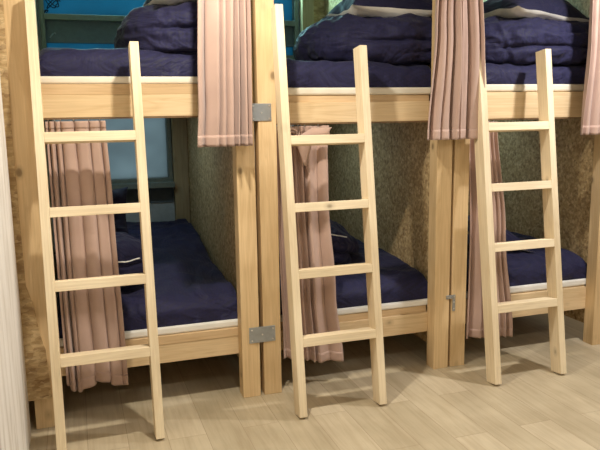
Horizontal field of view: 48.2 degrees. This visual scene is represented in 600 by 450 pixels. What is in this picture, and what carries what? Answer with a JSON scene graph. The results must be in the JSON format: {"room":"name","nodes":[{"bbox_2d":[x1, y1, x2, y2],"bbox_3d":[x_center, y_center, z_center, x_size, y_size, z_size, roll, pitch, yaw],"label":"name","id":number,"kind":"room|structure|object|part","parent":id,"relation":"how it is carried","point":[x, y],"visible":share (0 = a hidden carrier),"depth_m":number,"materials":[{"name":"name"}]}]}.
{"room":"dormitory","nodes":[
{"label":"dormitory","id":0,"kind":"room"},
{"bbox_2d":[0,80,30,449],"bbox_3d":[-1.194,-0.198,2.482,0.120,2.620,1.067,-4,10,-18],"label":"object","id":1,"kind":"structure","parent":0,"point":[15,429],"depth_m":2.70,"materials":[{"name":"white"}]},
{"bbox_2d":[36,0,300,278],"bbox_3d":[-0.194,-0.712,5.481,6.200,2.620,0.100,-4,10,-18],"label":"wall","id":2,"kind":"structure","parent":0,"point":[162,211],"depth_m":5.21,"materials":[{"name":"grey cork"}]},
{"bbox_2d":[39,0,145,48],"bbox_3d":[-1.427,-1.512,4.889,0.876,0.570,0.100,-4,10,-18],"label":"window","id":3,"kind":"structure","parent":2,"relation":"in","point":[76,24],"depth_m":4.85,"materials":[{"name":"paint"}]},
{"bbox_3d":[-1.432,-1.299,4.948,0.816,0.070,0.010,-4,10,-18],"label":"pane","id":4,"kind":"part","parent":3,"relation":"part of","materials":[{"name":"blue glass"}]},
{"bbox_3d":[-1.438,-1.646,4.890,0.816,0.245,0.010,-4,10,-18],"label":"pane","id":5,"kind":"part","parent":3,"relation":"part of","materials":[{"name":"blue glass"}]},
{"bbox_2d":[49,116,174,202],"bbox_3d":[-1.398,-0.494,5.014,0.876,0.700,0.190,-4,10,-18],"label":"window","id":6,"kind":"structure","parent":2,"relation":"in","point":[122,158],"depth_m":5.13,"materials":[{"name":"glass"}]},
{"bbox_3d":[-1.421,-0.584,5.067,0.816,0.480,0.010,-4,10,-18],"label":"pane","id":7,"kind":"part","parent":6,"relation":"part of","materials":[{"name":"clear glass"}]},
{"bbox_2d":[251,0,297,59],"bbox_3d":[-0.386,-1.585,5.232,0.759,0.570,0.100,-4,10,-18],"label":"window","id":8,"kind":"structure","parent":2,"relation":"in","point":[290,7],"depth_m":5.33,"materials":[{"name":"paint"}]},
{"bbox_3d":[-0.396,-1.720,5.234,0.699,0.245,0.010,-4,10,-18],"label":"pane","id":9,"kind":"part","parent":8,"relation":"part of","materials":[{"name":"blue glass"}]},
{"bbox_3d":[-0.391,-1.372,5.292,0.699,0.070,0.010,-4,10,-18],"label":"pane","id":10,"kind":"part","parent":8,"relation":"part of","materials":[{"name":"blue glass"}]},
{"bbox_3d":[-0.386,-1.585,5.232,0.759,0.570,0.100,-4,10,-18],"label":"frame","id":11,"kind":"part","parent":8,"relation":"part of","materials":[{"name":"paint"}]},
{"bbox_2d":[29,313,599,449],"bbox_3d":[0.886,1.077,2.910,6.600,0.100,6.500,-4,10,-18],"label":"floor","id":12,"kind":"structure","parent":0,"point":[534,407],"depth_m":3.49,"materials":[{"name":"brown wood"}]},
{"bbox_2d":[24,0,164,449],"bbox_3d":[-0.933,-0.003,3.078,0.476,2.031,0.371,-4,10,-18],"label":"ladder","id":13,"kind":"object","parent":12,"relation":"on","point":[151,350],"visible":1,"depth_m":3.04,"materials":[{"name":"brown wood"}]},
{"bbox_2d":[0,0,260,428],"bbox_3d":[-1.089,-0.430,4.110,1.184,2.540,1.970,-4,10,-18],"label":"bunk bed","id":14,"kind":"object","parent":12,"relation":"on","point":[215,191],"depth_m":3.34,"materials":[{"name":"brown wood"}]},
{"bbox_3d":[-1.289,-0.308,3.059,0.131,2.350,0.012,-4,10,-18],"label":"chipboard strip","id":15,"kind":"part","parent":14,"relation":"part of","materials":[{"name":"brown wood"}]},
{"bbox_3d":[-1.272,-0.219,3.133,0.100,2.450,0.086,-4,10,-18],"label":"post","id":16,"kind":"part","parent":14,"relation":"part of","materials":[{"name":"brown wood"}]},
{"bbox_3d":[-1.868,-0.495,4.848,0.080,2.450,0.070,-4,10,-18],"label":"post","id":17,"kind":"part","parent":14,"relation":"part of","materials":[{"name":"beige wood"}]},
{"bbox_2d":[45,119,127,391],"bbox_3d":[-1.037,0.159,3.287,0.306,1.340,0.106,-4,10,-18],"label":"curtain","id":18,"kind":"object","parent":14,"relation":"hanging from","point":[79,173],"visible":0.88,"depth_m":3.25,"materials":[{"name":"pink fabric"}]},
{"bbox_2d":[40,76,197,83],"bbox_3d":[-1.047,-0.836,4.075,0.972,0.036,1.708,-4,10,-18],"label":"mattress","id":19,"kind":"object","parent":14,"relation":"on","point":[44,79],"visible":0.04,"depth_m":3.23,"materials":[{"name":"white fabric"}]},
{"bbox_2d":[39,48,197,76],"bbox_3d":[-1.043,-0.924,4.050,0.967,0.144,1.695,-4,10,-18],"label":"futon","id":20,"kind":"object","parent":19,"relation":"on","point":[52,61],"visible":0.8,"depth_m":3.23,"materials":[{"name":"blue fabric"}]},
{"bbox_2d":[113,2,197,52],"bbox_3d":[-0.724,-1.058,3.681,0.575,0.310,0.861,-4,10,-18],"label":"duvet","id":21,"kind":"object","parent":20,"relation":"on","point":[156,27],"visible":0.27,"depth_m":3.32,"materials":[{"name":"blue fabric"}]},
{"bbox_2d":[143,0,197,5],"bbox_3d":[-0.554,-1.244,3.520,0.478,0.205,0.459,-5,10,-25],"label":"pillow","id":22,"kind":"object","parent":21,"relation":"on","point":[147,2],"visible":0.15,"depth_m":3.42,"materials":[{"name":"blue fabric"}]},
{"bbox_3d":[-0.804,-0.586,3.297,0.939,0.106,0.045,-4,10,-18],"label":"rail","id":23,"kind":"part","parent":14,"relation":"part of","materials":[{"name":"brown wood"}]},
{"bbox_2d":[59,318,237,346],"bbox_3d":[-1.027,0.431,4.286,0.972,0.041,1.708,-4,10,-18],"label":"mattress","id":24,"kind":"object","parent":14,"relation":"on","point":[231,322],"visible":0.02,"depth_m":3.54,"materials":[{"name":"white fabric"}]},
{"bbox_2d":[57,219,237,338],"bbox_3d":[-1.026,0.252,4.249,0.967,0.321,1.694,-4,10,-18],"label":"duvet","id":25,"kind":"object","parent":24,"relation":"on","point":[190,288],"visible":0.44,"depth_m":3.71,"materials":[{"name":"blue fabric"}]},
{"bbox_2d":[54,187,127,254],"bbox_3d":[-1.234,-0.031,3.980,0.469,0.356,0.258,-2,10,-7],"label":"pillow","id":26,"kind":"object","parent":25,"relation":"on","point":[119,195],"visible":0.13,"depth_m":3.98,"materials":[{"name":"blue fabric"}]},
{"bbox_2d":[56,232,142,288],"bbox_3d":[-1.089,0.199,3.694,0.495,0.310,0.486,-4,10,-18],"label":"pillow","id":27,"kind":"object","parent":25,"relation":"on","point":[129,248],"visible":0.28,"depth_m":3.57,"materials":[{"name":"blue fabric"}]},
{"bbox_3d":[-0.784,0.675,3.507,0.939,0.101,0.045,-4,10,-18],"label":"rail","id":28,"kind":"part","parent":14,"relation":"part of","materials":[{"name":"brown wood"}]},
{"bbox_3d":[-0.924,-0.561,5.160,0.111,2.450,0.070,-4,10,-18],"label":"post","id":29,"kind":"part","parent":14,"relation":"part of","materials":[{"name":"brown wood"}]},
{"bbox_3d":[-0.582,-0.483,4.350,0.012,2.350,1.827,-4,10,-18],"label":"partition panel","id":30,"kind":"part","parent":14,"relation":"part of","materials":[{"name":"brown wood"}]},
{"bbox_2d":[197,0,252,147],"bbox_3d":[-0.377,-0.925,3.218,0.289,1.088,0.126,-4,10,-18],"label":"curtain","id":31,"kind":"object","parent":14,"relation":"hanging from","point":[224,61],"visible":1,"depth_m":3.22,"materials":[{"name":"pink fabric"}]},
{"bbox_3d":[-0.289,-0.288,3.457,0.096,2.450,0.086,-4,10,-18],"label":"post","id":32,"kind":"part","parent":14,"relation":"part of","materials":[{"name":"brown wood"}]},
{"bbox_2d":[271,4,386,417],"bbox_3d":[0.151,-0.075,3.411,0.476,2.031,0.371,-4,10,-18],"label":"ladder","id":33,"kind":"object","parent":12,"relation":"on","point":[374,332],"visible":1,"depth_m":3.38,"materials":[{"name":"brown wood"}]},
{"bbox_2d":[251,0,452,394],"bbox_3d":[0.027,-0.508,4.478,1.133,2.540,1.970,-4,10,-18],"label":"bunk bed","id":34,"kind":"object","parent":12,"relation":"on","point":[413,172],"visible":0.52,"depth_m":3.87,"materials":[{"name":"brown wood"}]},
{"bbox_2d":[252,103,270,120],"bbox_3d":[-0.196,-0.570,3.394,0.105,0.087,0.006,-4,10,-18],"label":"plate","id":35,"kind":"object","parent":34,"relation":"attached to","point":[260,112],"visible":0.88,"depth_m":3.39,"materials":[{"name":"metal"}]},
{"bbox_2d":[249,325,274,343],"bbox_3d":[-0.200,0.584,3.578,0.144,0.086,0.006,-4,10,-18],"label":"plate","id":36,"kind":"object","parent":34,"relation":"attached to","point":[265,333],"visible":1,"depth_m":3.58,"materials":[{"name":"metal"}]},
{"bbox_3d":[-0.177,-0.296,3.494,0.096,2.450,0.086,-4,10,-18],"label":"post","id":37,"kind":"part","parent":34,"relation":"part of","materials":[{"name":"brown wood"}]},
{"bbox_3d":[0.069,-0.631,5.488,0.095,2.450,0.070,-4,10,-18],"label":"post","id":38,"kind":"part","parent":34,"relation":"part of","materials":[{"name":"beige wood"}]},
{"bbox_2d":[276,124,343,362],"bbox_3d":[0.056,0.124,3.643,0.367,1.327,0.122,-4,10,-18],"label":"curtain","id":39,"kind":"object","parent":34,"relation":"hanging from","point":[319,313],"visible":0.53,"depth_m":3.64,"materials":[{"name":"pink fabric"}]},
{"bbox_3d":[0.158,-0.691,5.536,0.113,2.350,0.012,-4,10,-18],"label":"panel","id":40,"kind":"part","parent":34,"relation":"part of","materials":[{"name":"beige wood"}]},
{"bbox_2d":[258,298,426,321],"bbox_3d":[0.063,0.360,4.647,0.978,0.037,1.708,-4,10,-18],"label":"mattress","id":41,"kind":"object","parent":34,"relation":"on","point":[358,309],"visible":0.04,"depth_m":3.91,"materials":[{"name":"white fabric"}]},
{"bbox_2d":[257,239,427,314],"bbox_3d":[0.065,0.245,4.620,0.976,0.196,1.694,-4,10,-18],"label":"duvet","id":42,"kind":"object","parent":41,"relation":"on","point":[399,281],"visible":0.23,"depth_m":3.95,"materials":[{"name":"blue fabric"}]},
{"bbox_2d":[256,219,358,264],"bbox_3d":[0.019,0.075,4.465,0.660,0.407,0.951,-4,10,-18],"label":"pillow","id":43,"kind":"object","parent":42,"relation":"on","point":[344,244],"visible":0.15,"depth_m":4.13,"materials":[{"name":"blue fabric"}]},
{"bbox_3d":[0.289,-0.617,3.665,0.936,0.108,0.045,-4,10,-18],"label":"rail","id":44,"kind":"part","parent":34,"relation":"part of","materials":[{"name":"brown wood"}]},
{"bbox_3d":[0.308,0.604,3.868,0.936,0.117,0.045,-4,10,-18],"label":"rail","id":45,"kind":"part","parent":34,"relation":"part of","materials":[{"name":"brown wood"}]},
{"bbox_2d":[288,87,430,94],"bbox_3d":[0.044,-0.856,4.445,0.978,0.039,1.708,-4,10,-18],"label":"mattress","id":46,"kind":"object","parent":34,"relation":"on","point":[372,90],"visible":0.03,"depth_m":3.67,"materials":[{"name":"white fabric"}]},
{"bbox_2d":[252,58,430,87],"bbox_3d":[0.047,-0.957,4.419,0.976,0.164,1.699,-4,10,-18],"label":"futon","id":47,"kind":"object","parent":46,"relation":"on","point":[323,73],"visible":0.55,"depth_m":3.62,"materials":[{"name":"blue fabric"}]},
{"bbox_2d":[293,13,431,65],"bbox_3d":[0.301,-1.107,4.063,0.688,0.360,0.930,-4,10,-18],"label":"duvet","id":48,"kind":"object","parent":47,"relation":"on","point":[405,39],"visible":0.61,"depth_m":3.72,"materials":[{"name":"blue fabric"}]},
{"bbox_2d":[325,0,431,17],"bbox_3d":[0.499,-1.289,3.947,0.580,0.261,0.520,-4,10,-15],"label":"pillow","id":49,"kind":"object","parent":48,"relation":"on","point":[363,8],"visible":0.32,"depth_m":3.75,"materials":[{"name":"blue fabric"}]},
{"bbox_3d":[0.508,-0.559,4.710,0.012,2.350,1.827,-4,10,-18],"label":"partition panel","id":50,"kind":"part","parent":34,"relation":"part of","materials":[{"name":"brown wood"}]},
{"bbox_3d":[0.802,-0.365,3.817,0.096,2.450,0.086,-4,10,-18],"label":"post","id":51,"kind":"part","parent":34,"relation":"part of","materials":[{"name":"brown wood"}]},
{"bbox_2d":[446,295,454,298],"bbox_3d":[0.882,0.421,3.921,0.061,0.022,0.006,-4,10,-18],"label":"plate","id":52,"kind":"object","parent":34,"relation":"attached to","point":[447,296],"visible":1,"depth_m":3.92,"materials":[{"name":"metal"}]},
{"bbox_2d":[427,0,484,139],"bbox_3d":[0.830,-1.009,3.611,0.348,1.088,0.132,-4,10,-18],"label":"curtain","id":53,"kind":"object","parent":34,"relation":"hanging from","point":[459,45],"visible":0.99,"depth_m":3.61,"materials":[{"name":"pink fabric"}]},
{"bbox_2d":[474,49,566,384],"bbox_3d":[1.228,-0.153,3.777,0.476,2.031,0.371,-4,10,-18],"label":"ladder","id":54,"kind":"object","parent":12,"relation":"on","point":[545,125],"visible":0.95,"depth_m":3.76,"materials":[{"name":"brown wood"}]},
{"bbox_2d":[448,0,599,366],"bbox_3d":[1.117,-0.585,4.838,1.143,2.540,1.970,-4,10,-18],"label":"bunk bed","id":55,"kind":"object","parent":12,"relation":"on","point":[577,155],"visible":0.23,"depth_m":4.32,"materials":[{"name":"brown wood"}]},
{"bbox_2d":[452,299,454,310],"bbox_3d":[0.903,0.469,3.936,0.018,0.073,0.006,-4,10,-18],"label":"plate","id":56,"kind":"object","parent":55,"relation":"attached to","point":[453,300],"visible":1,"depth_m":3.94,"materials":[{"name":"metal"}]},
{"bbox_3d":[0.908,-0.372,3.852,0.096,2.450,0.086,-4,10,-18],"label":"post","id":57,"kind":"part","parent":55,"relation":"part of","materials":[{"name":"brown wood"}]},
{"bbox_2d":[466,120,512,338],"bbox_3d":[1.132,0.043,4.009,0.337,1.323,0.107,-4,10,-18],"label":"curtain","id":58,"kind":"object","parent":55,"relation":"hanging from","point":[474,324],"visible":0.47,"depth_m":4.00,"materials":[{"name":"pink fabric"}]},
{"bbox_3d":[1.397,0.498,4.223,0.947,0.147,0.045,-4,10,-18],"label":"rail","id":59,"kind":"part","parent":55,"relation":"part of","materials":[{"name":"brown wood"}]},
{"bbox_2d":[466,278,585,298],"bbox_3d":[1.152,0.271,5.004,0.992,0.043,1.708,-4,10,-18],"label":"mattress","id":60,"kind":"object","parent":55,"relation":"on","point":[575,282],"visible":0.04,"depth_m":4.23,"materials":[{"name":"white fabric"}]},
{"bbox_2d":[466,232,586,290],"bbox_3d":[1.153,0.155,4.977,0.989,0.192,1.693,-4,10,-18],"label":"duvet","id":61,"kind":"object","parent":60,"relation":"on","point":[524,267],"visible":0.14,"depth_m":4.30,"materials":[{"name":"blue fabric"}]},
{"bbox_2d":[467,215,533,251],"bbox_3d":[1.233,0.050,4.520,0.537,0.237,0.475,-5,10,-24],"label":"pillow","id":62,"kind":"object","parent":61,"relation":"on","point":[509,236],"visible":0.09,"depth_m":4.40,"materials":[{"name":"blue fabric"}]},
{"bbox_2d":[486,84,583,91],"bbox_3d":[1.133,-0.948,4.802,0.992,0.042,1.708,-4,10,-18],"label":"mattress","id":63,"kind":"object","parent":55,"relation":"on","point":[490,87],"visible":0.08,"depth_m":3.98,"materials":[{"name":"white fabric"}]},
{"bbox_2d":[485,63,585,83],"bbox_3d":[1.136,-1.035,4.777,0.989,0.136,1.699,-4,10,-18],"label":"futon","id":64,"kind":"object","parent":63,"relation":"on","point":[505,73],"visible":0.31,"depth_m":3.99,"materials":[{"name":"blue fabric"}]},
{"bbox_2d":[484,16,588,65],"bbox_3d":[1.291,-1.173,4.364,0.924,0.351,0.894,-4,10,-18],"label":"duvet","id":65,"kind":"object","parent":64,"relation":"on","point":[516,41],"visible":0.45,"depth_m":3.99,"materials":[{"name":"blue fabric"}]},
{"bbox_2d":[483,0,588,21],"bbox_3d":[1.433,-1.359,4.254,0.618,0.256,0.520,-5,10,-25],"label":"pillow","id":66,"kind":"object","parent":65,"relation":"on","point":[558,10],"visible":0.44,"depth_m":4.07,"materials":[{"name":"navy and white striped cloth"}]},
{"bbox_3d":[1.379,-0.719,4.021,0.947,0.152,0.045,-4,10,-18],"label":"rail","id":67,"kind":"part","parent":55,"relation":"part of","materials":[{"name":"brown wood"}]},
{"bbox_2d":[580,0,599,134],"bbox_3d":[1.785,-1.078,3.931,0.312,1.086,0.104,-4,10,-18],"label":"curtain","id":68,"kind":"object","parent":55,"relation":"hanging from","point":[590,119],"visible":1,"depth_m":3.92,"materials":[{"name":"pink fabric"}]},
{"bbox_3d":[1.897,-0.442,4.179,0.096,2.450,0.086,-4,10,-18],"label":"post","id":69,"kind":"part","parent":55,"relation":"part of","materials":[{"name":"brown wood"}]}
]}

